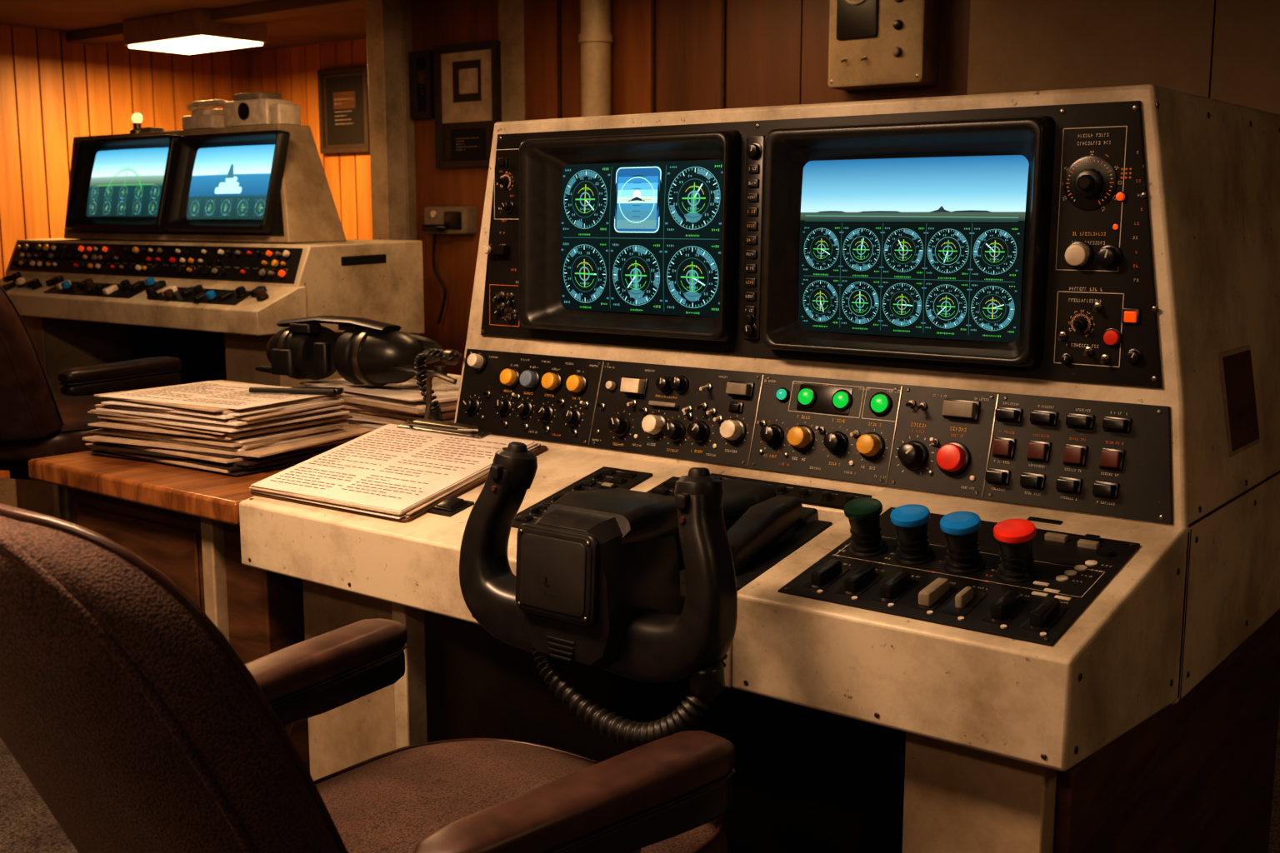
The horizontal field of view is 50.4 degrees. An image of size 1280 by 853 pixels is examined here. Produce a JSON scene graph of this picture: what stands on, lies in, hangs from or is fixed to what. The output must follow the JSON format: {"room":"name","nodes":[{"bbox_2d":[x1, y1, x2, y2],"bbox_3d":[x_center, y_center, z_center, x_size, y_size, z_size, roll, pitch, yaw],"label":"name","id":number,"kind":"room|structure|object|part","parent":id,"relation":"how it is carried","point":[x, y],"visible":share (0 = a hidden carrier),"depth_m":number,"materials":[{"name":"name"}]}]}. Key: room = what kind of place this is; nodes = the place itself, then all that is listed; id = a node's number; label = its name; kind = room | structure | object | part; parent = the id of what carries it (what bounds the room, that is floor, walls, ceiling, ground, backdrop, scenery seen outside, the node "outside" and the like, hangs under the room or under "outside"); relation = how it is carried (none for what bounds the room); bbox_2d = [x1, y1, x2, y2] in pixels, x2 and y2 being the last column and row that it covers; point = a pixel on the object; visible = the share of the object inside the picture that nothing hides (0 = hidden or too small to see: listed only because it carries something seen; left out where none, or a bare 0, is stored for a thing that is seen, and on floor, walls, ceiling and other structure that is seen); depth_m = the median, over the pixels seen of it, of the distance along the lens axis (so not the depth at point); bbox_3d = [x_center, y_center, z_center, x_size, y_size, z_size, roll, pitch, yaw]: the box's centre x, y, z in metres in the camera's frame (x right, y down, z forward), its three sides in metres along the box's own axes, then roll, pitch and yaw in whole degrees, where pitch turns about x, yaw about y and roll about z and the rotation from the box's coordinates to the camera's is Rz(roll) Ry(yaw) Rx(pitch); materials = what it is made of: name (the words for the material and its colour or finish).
{"room":"control room","nodes":[
{"label":"control room","id":0,"kind":"room"},
{"bbox_2d":[0,24,249,478],"bbox_3d":[-4.208,-0.643,5.380,0.112,2.200,6.400,7,11,37],"label":"wall","id":1,"kind":"structure","parent":0,"point":[54,91],"depth_m":6.86,"materials":[{"name":"brown wood"}]},
{"bbox_2d":[0,0,366,52],"bbox_3d":[-0.775,-1.374,2.574,8.800,0.100,6.600,7,11,37],"label":"ceiling","id":2,"kind":"structure","parent":0,"point":[54,15],"depth_m":6.31,"materials":[{"name":"paint"}]},
{"bbox_2d":[122,8,267,54],"bbox_3d":[-2.085,-1.844,6.372,0.620,0.125,0.360,7,11,37],"label":"ceiling lamp","id":3,"kind":"object","parent":2,"relation":"attached to","point":[190,32],"depth_m":6.24,"materials":[{"name":"white plastic"}]},
{"bbox_2d":[65,0,365,44],"bbox_3d":[-1.951,-1.858,6.207,2.250,0.050,0.150,7,11,37],"label":"beam","id":4,"kind":"structure","parent":2,"relation":"attached to","point":[274,9],"depth_m":5.94,"materials":[{"name":"brown wood"}]},
{"bbox_2d":[247,38,372,239],"bbox_3d":[-1.276,-0.922,7.190,2.300,2.200,0.112,7,11,37],"label":"wall","id":5,"kind":"structure","parent":0,"point":[291,72],"depth_m":7.35,"materials":[{"name":"brown wood"}]},
{"bbox_2d":[317,65,369,154],"bbox_3d":[-1.562,-1.673,7.204,0.390,0.440,0.030,7,11,37],"label":"picture frame","id":6,"kind":"object","parent":5,"relation":"attached to","point":[343,110],"visible":0.98,"depth_m":7.20,"materials":[{"name":"brown wood"}]},
{"bbox_2d":[0,476,1279,852],"bbox_3d":[-0.775,0.899,2.924,8.800,0.100,6.600,7,11,37],"label":"floor","id":7,"kind":"structure","parent":0,"point":[27,825],"depth_m":2.96,"materials":[{"name":"carpet"}]},
{"bbox_2d":[0,285,181,523],"bbox_3d":[-1.848,0.051,4.148,0.738,1.202,0.957,3,9,18],"label":"office chair","id":8,"kind":"object","parent":7,"relation":"on","point":[33,425],"visible":0.6,"depth_m":3.91,"materials":[{"name":"brown leather"}]},
{"bbox_3d":[-1.937,-0.221,3.820,0.500,0.559,0.361,3,9,18],"label":"backrest","id":9,"kind":"part","parent":8,"relation":"part of","materials":[{"name":"brown leather"}]},
{"bbox_3d":[-1.803,0.006,4.277,0.570,0.132,0.670,3,9,18],"label":"seat","id":10,"kind":"part","parent":8,"relation":"part of","materials":[{"name":"brown leather"}]},
{"bbox_2d":[28,434,364,773],"bbox_3d":[-0.638,0.400,3.347,0.752,0.758,1.350,7,11,37],"label":"wooden side table","id":11,"kind":"object","parent":7,"relation":"on","point":[184,522],"visible":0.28,"depth_m":2.73,"materials":[{"name":"brown wood"}]},
{"bbox_2d":[82,380,375,475],"bbox_3d":[-0.932,-0.016,3.077,0.567,0.145,0.429,5,10,31],"label":"paper stack","id":12,"kind":"object","parent":11,"relation":"on","point":[236,428],"visible":0.94,"depth_m":2.95,"materials":[{"name":"beige paper"}]},
{"bbox_2d":[299,374,460,429],"bbox_3d":[-0.569,-0.061,3.506,0.588,0.103,0.479,8,12,43],"label":"paper stack","id":13,"kind":"object","parent":11,"relation":"on","point":[372,407],"visible":0.35,"depth_m":3.34,"materials":[{"name":"paper"}]},
{"bbox_2d":[255,315,448,386],"bbox_3d":[-0.679,-0.201,3.491,0.597,0.173,0.332,5,10,31],"label":"headset","id":14,"kind":"object","parent":13,"relation":"on","point":[368,352],"visible":0.94,"depth_m":3.36,"materials":[{"name":"black plastic"}]},
{"bbox_2d":[0,123,424,519],"bbox_3d":[-1.757,-0.326,5.260,1.910,1.610,0.740,7,11,37],"label":"console","id":15,"kind":"object","parent":7,"relation":"on","point":[192,246],"visible":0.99,"depth_m":4.93,"materials":[{"name":"beige paint"}]},
{"bbox_2d":[130,112,163,133],"bbox_3d":[-1.969,-1.208,5.412,0.165,0.083,0.060,7,11,37],"label":"lamp","id":16,"kind":"object","parent":15,"relation":"on","point":[137,118],"visible":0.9,"depth_m":5.42,"materials":[{"name":"glass"}]},
{"bbox_2d":[181,91,300,129],"bbox_3d":[-1.491,-1.167,5.038,0.608,0.115,0.128,7,11,37],"label":"equipment box","id":17,"kind":"object","parent":15,"relation":"on","point":[251,108],"visible":0.95,"depth_m":4.93,"materials":[{"name":"beige plastic"}]},
{"bbox_2d":[0,503,735,852],"bbox_3d":[-0.327,0.526,1.661,0.738,1.022,0.951,7,11,37],"label":"office chair","id":18,"kind":"object","parent":7,"relation":"on","point":[138,725],"visible":1,"depth_m":1.29,"materials":[{"name":"brown fabric"}]},
{"bbox_3d":[-0.521,0.335,1.403,0.455,0.559,0.358,7,11,37],"label":"backrest","id":19,"kind":"part","parent":18,"relation":"part of","materials":[{"name":"brown fabric"}]},
{"bbox_3d":[-0.236,0.574,1.778,0.570,0.132,0.670,7,11,37],"label":"seat","id":20,"kind":"part","parent":18,"relation":"part of","materials":[{"name":"brown fabric"}]},
{"bbox_2d":[239,84,1279,852],"bbox_3d":[0.248,0.162,2.557,1.614,1.470,1.262,7,11,37],"label":"console","id":21,"kind":"object","parent":7,"relation":"on","point":[1010,362],"visible":0.91,"depth_m":2.16,"materials":[{"name":"beige paint"}]},
{"bbox_2d":[248,418,547,522],"bbox_3d":[-0.457,0.070,2.577,0.432,0.109,0.391,7,11,37],"label":"clipboard","id":22,"kind":"object","parent":21,"relation":"on","point":[394,472],"visible":1,"depth_m":2.54,"materials":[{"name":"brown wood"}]},
{"bbox_3d":[-0.432,-0.079,2.845,0.076,0.176,0.179,-4,10,-26],"label":"jack cord","id":23,"kind":"part","parent":21,"relation":"part of","materials":[{"name":"black plastic"}]},
{"bbox_2d":[459,441,801,747],"bbox_3d":[0.027,0.209,1.991,0.461,0.377,0.467,7,11,37],"label":"yoke","id":24,"kind":"object","parent":21,"relation":"attached to","point":[596,583],"visible":0.98,"depth_m":1.81,"materials":[{"name":"black plastic"}]},
{"bbox_2d":[411,0,1279,374],"bbox_3d":[1.537,-0.406,3.841,6.300,2.200,0.120,7,11,37],"label":"wall","id":25,"kind":"structure","parent":0,"point":[1227,51],"depth_m":4.53,"materials":[{"name":"brown wood"}]},
{"bbox_2d":[365,0,419,334],"bbox_3d":[-1.015,-0.685,5.653,0.110,2.200,0.150,7,11,37],"label":"column","id":26,"kind":"structure","parent":25,"relation":"attached to","point":[389,27],"depth_m":5.52,"materials":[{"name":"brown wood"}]},
{"bbox_2d":[409,50,434,119],"bbox_3d":[-0.882,-1.385,5.515,0.117,0.265,0.030,7,11,37],"label":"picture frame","id":27,"kind":"object","parent":25,"relation":"attached to","point":[421,62],"visible":1,"depth_m":5.51,"materials":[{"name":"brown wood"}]},
{"bbox_2d":[421,206,476,324],"bbox_3d":[-0.781,-0.648,5.501,0.240,0.477,0.108,7,11,37],"label":"power outlet","id":28,"kind":"object","parent":25,"relation":"attached to","point":[438,220],"depth_m":5.45,"materials":[{"name":"beige plastic"}]},
{"bbox_2d":[433,40,501,168],"bbox_3d":[-0.681,-1.267,5.375,0.345,0.476,0.030,7,11,37],"label":"picture frame","id":29,"kind":"object","parent":25,"relation":"attached to","point":[467,77],"visible":0.91,"depth_m":5.37,"materials":[{"name":"paper"}]},
{"bbox_2d":[578,0,613,117],"bbox_3d":[-0.158,-0.585,5.003,0.124,2.200,0.124,7,11,37],"label":"pipe","id":30,"kind":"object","parent":25,"relation":"attached to","point":[595,38],"depth_m":4.85,"materials":[{"name":"beige metal"}]},
{"bbox_2d":[556,0,726,118],"bbox_3d":[-0.009,-0.579,4.968,0.752,2.200,0.012,7,11,37],"label":"trim","id":31,"kind":"structure","parent":25,"relation":"attached to","point":[558,2],"depth_m":4.81,"materials":[{"name":"brown wood"}]},
{"bbox_2d":[828,0,939,90],"bbox_3d":[0.744,-1.290,4.196,0.330,0.470,0.125,7,11,37],"label":"box","id":32,"kind":"object","parent":25,"relation":"attached to","point":[874,44],"depth_m":4.17,"materials":[{"name":"beige metal"}]}
]}

